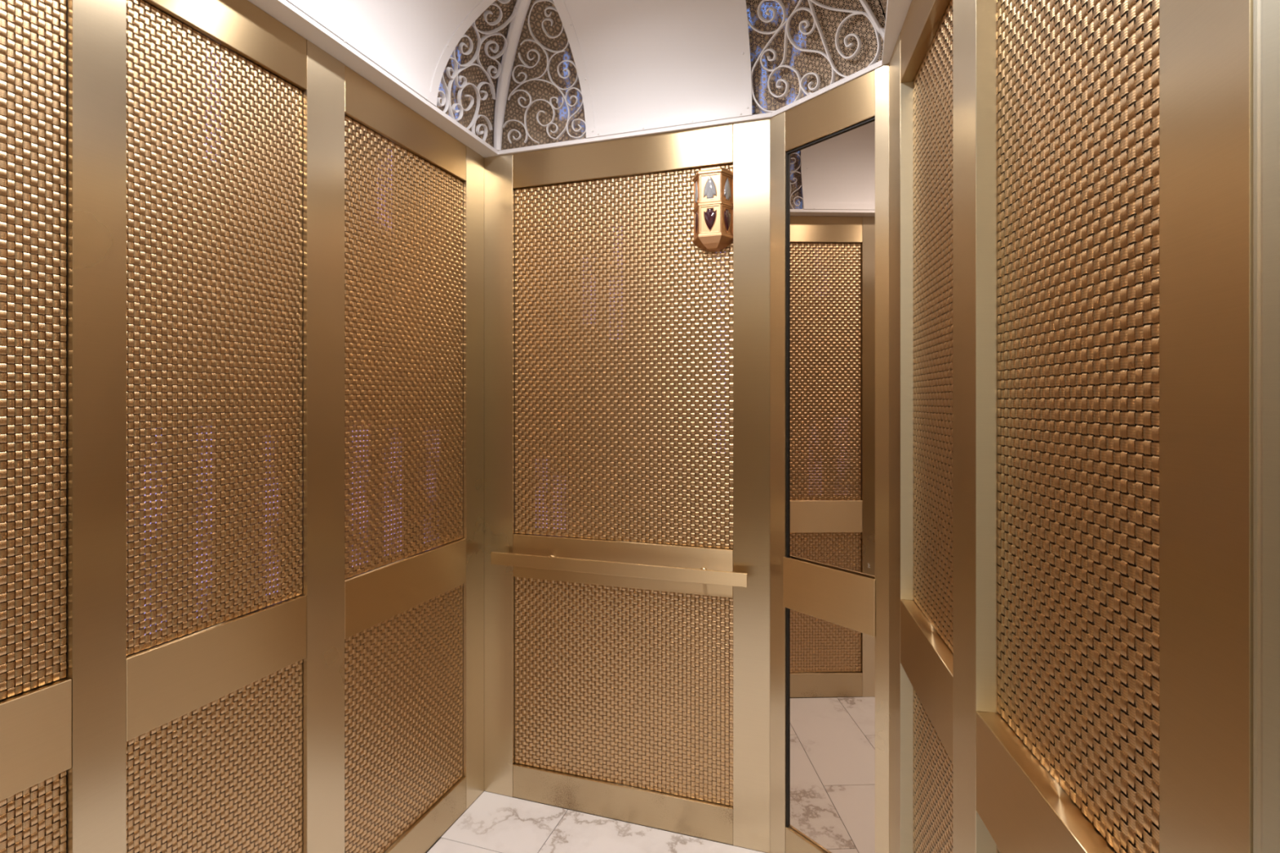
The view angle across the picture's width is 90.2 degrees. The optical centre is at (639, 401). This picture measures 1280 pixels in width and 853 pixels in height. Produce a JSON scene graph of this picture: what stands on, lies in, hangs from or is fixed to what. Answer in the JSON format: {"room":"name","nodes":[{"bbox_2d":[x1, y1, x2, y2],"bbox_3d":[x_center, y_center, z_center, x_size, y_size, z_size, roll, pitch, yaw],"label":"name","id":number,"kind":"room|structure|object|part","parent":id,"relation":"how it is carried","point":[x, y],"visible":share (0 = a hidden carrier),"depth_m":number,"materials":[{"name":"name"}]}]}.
{"room":"elevator interior","nodes":[
{"label":"elevator interior","id":0,"kind":"room"},
{"bbox_2d":[0,0,484,852],"bbox_3d":[-1.029,0.275,1.187,0.064,2.399,2.609,0,0,18],"label":"wall","id":1,"kind":"structure","parent":0,"point":[81,723],"depth_m":1.46,"materials":[{"name":"gold metal"}]},
{"bbox_2d":[0,0,66,700],"bbox_3d":[-1.093,-0.151,0.939,0.003,1.287,0.425,0,0,18],"label":"woven panel","id":2,"kind":"object","parent":1,"relation":"attached to","point":[18,220],"visible":1,"depth_m":1.09,"materials":[{"name":"brown metal"}]},
{"bbox_2d":[0,770,66,852],"bbox_3d":[-1.093,1.004,0.939,0.003,0.699,0.425,0,0,18],"label":"woven panel","id":3,"kind":"object","parent":1,"relation":"attached to","point":[27,797],"visible":1,"depth_m":1.10,"materials":[{"name":"brown metal"}]},
{"bbox_3d":[-1.093,0.574,0.939,0.030,0.159,0.428,0,0,18],"label":"rail","id":4,"kind":"part","parent":1,"relation":"part of","materials":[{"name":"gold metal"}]},
{"bbox_2d":[126,0,302,655],"bbox_3d":[-0.930,-0.151,1.429,0.003,1.287,0.425,0,0,18],"label":"woven panel","id":5,"kind":"object","parent":1,"relation":"attached to","point":[268,205],"visible":1,"depth_m":1.39,"materials":[{"name":"brown metal"}]},
{"bbox_2d":[126,659,302,852],"bbox_3d":[-0.930,1.004,1.429,0.003,0.699,0.425,0,0,18],"label":"woven panel","id":6,"kind":"object","parent":1,"relation":"attached to","point":[264,687],"visible":1,"depth_m":1.43,"materials":[{"name":"brown metal"}]},
{"bbox_3d":[-0.931,0.574,1.430,0.030,0.159,0.428,0,0,18],"label":"rail","id":7,"kind":"part","parent":1,"relation":"part of","materials":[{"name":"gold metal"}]},
{"bbox_3d":[-0.931,-0.860,1.430,0.030,0.128,0.428,0,0,18],"label":"rail","id":8,"kind":"part","parent":1,"relation":"part of","materials":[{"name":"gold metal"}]},
{"bbox_2d":[344,115,462,578],"bbox_3d":[-0.732,-0.151,2.031,0.003,1.287,0.580,0,0,18],"label":"woven panel","id":9,"kind":"object","parent":1,"relation":"attached to","point":[444,376],"visible":0.99,"depth_m":1.98,"materials":[{"name":"brown metal"}]},
{"bbox_2d":[344,584,462,852],"bbox_3d":[-0.732,1.004,2.031,0.003,0.699,0.580,0,0,18],"label":"woven panel","id":10,"kind":"object","parent":1,"relation":"attached to","point":[448,688],"visible":0.95,"depth_m":1.99,"materials":[{"name":"brown metal"}]},
{"bbox_3d":[-0.733,-0.860,2.031,0.030,0.128,0.583,0,0,18],"label":"rail","id":11,"kind":"part","parent":1,"relation":"part of","materials":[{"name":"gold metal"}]},
{"bbox_3d":[-0.733,0.574,2.031,0.030,0.159,0.583,0,0,18],"label":"rail","id":12,"kind":"part","parent":1,"relation":"part of","materials":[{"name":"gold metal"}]},
{"bbox_3d":[-0.733,1.415,2.031,0.030,0.120,0.583,0,0,18],"label":"rail","id":13,"kind":"part","parent":1,"relation":"part of","materials":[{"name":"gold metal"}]},
{"bbox_2d":[248,0,911,157],"bbox_3d":[-0.169,-0.932,0.903,1.767,0.014,2.629,0,0,18],"label":"trim","id":14,"kind":"structure","parent":1,"relation":"attached to","point":[282,11],"depth_m":1.84,"materials":[{"name":"white paint"}]},
{"bbox_2d":[287,0,887,150],"bbox_3d":[-0.180,-1.244,0.917,1.957,0.630,2.829,0,0,18],"label":"ceiling","id":15,"kind":"structure","parent":0,"point":[641,64],"depth_m":2.11,"materials":[{"name":"white paint"}]},
{"bbox_3d":[-0.790,-1.141,0.971,0.404,0.404,2.229,0,0,18],"label":"cove panel","id":16,"kind":"part","parent":15,"relation":"part of","materials":[{"name":"white paint"}]},
{"bbox_2d":[435,0,516,147],"bbox_3d":[-0.429,-1.147,2.148,0.396,0.434,0.424,0,0,18],"label":"decorative panel","id":17,"kind":"object","parent":15,"relation":"in","point":[446,100],"visible":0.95,"depth_m":2.15,"materials":[{"name":"white paint"}]},
{"bbox_2d":[501,0,586,150],"bbox_3d":[-0.403,-1.147,2.162,0.420,0.434,0.396,0,0,18],"label":"decorative panel","id":18,"kind":"object","parent":15,"relation":"in","point":[547,60],"visible":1,"depth_m":2.29,"materials":[{"name":"white paint"}]},
{"bbox_3d":[0.014,-1.141,1.997,0.613,0.404,0.404,0,0,18],"label":"cove panel","id":19,"kind":"part","parent":15,"relation":"part of","materials":[{"name":"white paint"}]},
{"bbox_2d":[746,0,887,115],"bbox_3d":[0.435,-1.147,1.728,0.472,0.434,0.695,0,0,18],"label":"decorative panel","id":20,"kind":"object","parent":15,"relation":"in","point":[869,14],"visible":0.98,"depth_m":1.94,"materials":[{"name":"white paint"}]},
{"bbox_2d":[426,791,765,852],"bbox_3d":[-0.174,1.490,0.904,1.837,0.030,2.709,0,0,18],"label":"floor","id":21,"kind":"structure","parent":0,"point":[495,823],"depth_m":2.17,"materials":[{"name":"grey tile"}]},
{"bbox_2d":[484,118,769,852],"bbox_3d":[-0.073,0.275,2.279,1.068,2.399,0.064,0,0,18],"label":"wall","id":22,"kind":"structure","parent":0,"point":[745,145],"depth_m":2.21,"materials":[{"name":"gold metal"}]},
{"bbox_2d":[490,551,747,587],"bbox_3d":[-0.092,0.574,2.219,0.937,0.044,0.062,0,0,18],"label":"handrail","id":23,"kind":"object","parent":22,"relation":"attached to","point":[702,575],"visible":1,"depth_m":2.17,"materials":[{"name":"gold metal"}]},
{"bbox_3d":[-0.078,-0.860,2.263,0.825,0.128,0.030,0,0,18],"label":"rail","id":24,"kind":"part","parent":22,"relation":"part of","materials":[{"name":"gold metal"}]},
{"bbox_3d":[-0.078,0.574,2.263,0.825,0.159,0.030,0,0,18],"label":"rail","id":25,"kind":"part","parent":22,"relation":"part of","materials":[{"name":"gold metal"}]},
{"bbox_3d":[-0.078,1.415,2.263,0.825,0.120,0.030,0,0,18],"label":"rail","id":26,"kind":"part","parent":22,"relation":"part of","materials":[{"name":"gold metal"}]},
{"bbox_2d":[515,164,733,548],"bbox_3d":[-0.078,-0.151,2.262,0.822,1.287,0.003,0,0,18],"label":"woven panel","id":27,"kind":"object","parent":22,"relation":"attached to","point":[682,313],"visible":0.98,"depth_m":2.25,"materials":[{"name":"brown metal"}]},
{"bbox_2d":[515,577,733,806],"bbox_3d":[-0.078,1.004,2.262,0.822,0.699,0.003,0,0,18],"label":"woven panel","id":28,"kind":"object","parent":22,"relation":"attached to","point":[684,656],"visible":1,"depth_m":2.25,"materials":[{"name":"brown metal"}]},
{"bbox_2d":[692,166,733,251],"bbox_3d":[0.239,-0.640,2.121,0.146,0.267,0.063,0,0,18],"label":"wall lantern","id":29,"kind":"object","parent":22,"relation":"attached to","point":[713,211],"visible":1,"depth_m":2.10,"materials":[{"name":"brown metal"}]},
{"bbox_3d":[0.190,-0.600,2.139,0.003,0.093,0.065,0,0,-11],"label":"facet frame","id":30,"kind":"part","parent":29,"relation":"part of","materials":[{"name":"brown metal"}]},
{"bbox_3d":[0.190,-0.703,2.139,0.003,0.093,0.065,0,0,-11],"label":"facet frame","id":31,"kind":"part","parent":29,"relation":"part of","materials":[{"name":"brown metal"}]},
{"bbox_3d":[0.230,-0.600,2.095,0.071,0.093,0.003,0,0,18],"label":"facet frame","id":32,"kind":"part","parent":29,"relation":"part of","materials":[{"name":"brown metal"}]},
{"bbox_3d":[0.230,-0.703,2.095,0.071,0.093,0.003,0,0,18],"label":"facet frame","id":33,"kind":"part","parent":29,"relation":"part of","materials":[{"name":"brown metal"}]},
{"bbox_3d":[0.289,-0.600,2.107,0.065,0.093,0.003,0,0,-43],"label":"facet frame","id":34,"kind":"part","parent":29,"relation":"part of","materials":[{"name":"brown metal"}]},
{"bbox_3d":[0.289,-0.703,2.107,0.065,0.093,0.003,0,0,-43],"label":"facet frame","id":35,"kind":"part","parent":29,"relation":"part of","materials":[{"name":"brown metal"}]},
{"bbox_2d":[769,62,888,852],"bbox_3d":[0.577,0.275,1.929,0.064,2.399,0.425,0,0,-37],"label":"wall","id":36,"kind":"structure","parent":0,"point":[863,98],"depth_m":1.95,"materials":[{"name":"gold metal"}]},
{"bbox_3d":[0.570,1.415,1.912,0.030,0.120,0.320,0,0,-37],"label":"rail","id":37,"kind":"part","parent":36,"relation":"part of","materials":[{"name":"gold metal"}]},
{"bbox_2d":[782,116,875,852],"bbox_3d":[0.563,0.280,1.907,0.026,2.150,0.326,0,0,-37],"label":"mirror","id":38,"kind":"object","parent":36,"relation":"attached to","point":[829,581],"visible":0.98,"depth_m":1.90,"materials":[{"name":"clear mirror"}]},
{"bbox_3d":[0.570,-0.860,1.912,0.030,0.129,0.320,0,0,-37],"label":"rail","id":39,"kind":"part","parent":36,"relation":"part of","materials":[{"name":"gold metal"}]},
{"bbox_2d":[888,0,1023,852],"bbox_3d":[0.644,0.275,1.372,0.074,2.399,0.735,0,0,11],"label":"wall","id":40,"kind":"structure","parent":0,"point":[944,681],"depth_m":1.33,"materials":[{"name":"gold metal"}]},
{"bbox_3d":[0.625,-0.860,1.364,0.040,0.129,0.460,0,0,11],"label":"rail","id":41,"kind":"part","parent":40,"relation":"part of","materials":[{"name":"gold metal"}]},
{"bbox_3d":[0.625,0.574,1.364,0.040,0.159,0.460,0,0,11],"label":"rail","id":42,"kind":"part","parent":40,"relation":"part of","materials":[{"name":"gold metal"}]},
{"bbox_2d":[912,0,952,652],"bbox_3d":[0.636,-0.151,1.362,0.003,1.287,0.457,0,0,11],"label":"woven panel","id":43,"kind":"object","parent":40,"relation":"attached to","point":[941,455],"visible":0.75,"depth_m":1.38,"materials":[{"name":"brown metal"}]},
{"bbox_2d":[912,689,952,852],"bbox_3d":[0.636,1.004,1.362,0.003,0.699,0.457,0,0,11],"label":"woven panel","id":44,"kind":"object","parent":40,"relation":"attached to","point":[929,735],"visible":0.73,"depth_m":1.43,"materials":[{"name":"brown metal"}]},
{"bbox_2d":[976,0,1253,852],"bbox_3d":[0.532,0.275,0.742,0.074,2.399,0.549,0,0,9],"label":"wall","id":45,"kind":"structure","parent":0,"point":[1206,71],"depth_m":0.54,"materials":[{"name":"gold metal"}]},
{"bbox_3d":[0.523,0.574,0.795,0.040,0.159,0.446,0,0,9],"label":"rail","id":46,"kind":"part","parent":45,"relation":"part of","materials":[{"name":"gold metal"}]},
{"bbox_2d":[997,0,1159,852],"bbox_3d":[0.536,-0.151,0.793,0.003,1.287,0.443,0,0,9],"label":"woven panel","id":47,"kind":"object","parent":45,"relation":"attached to","point":[1143,16],"visible":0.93,"depth_m":0.76,"materials":[{"name":"brown metal"}]},
{"bbox_2d":[1253,0,1279,852],"bbox_3d":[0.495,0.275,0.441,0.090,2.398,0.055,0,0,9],"label":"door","id":48,"kind":"structure","parent":45,"relation":"in","point":[1266,13],"depth_m":0.46,"materials":[{"name":"gold metal"}]}
]}

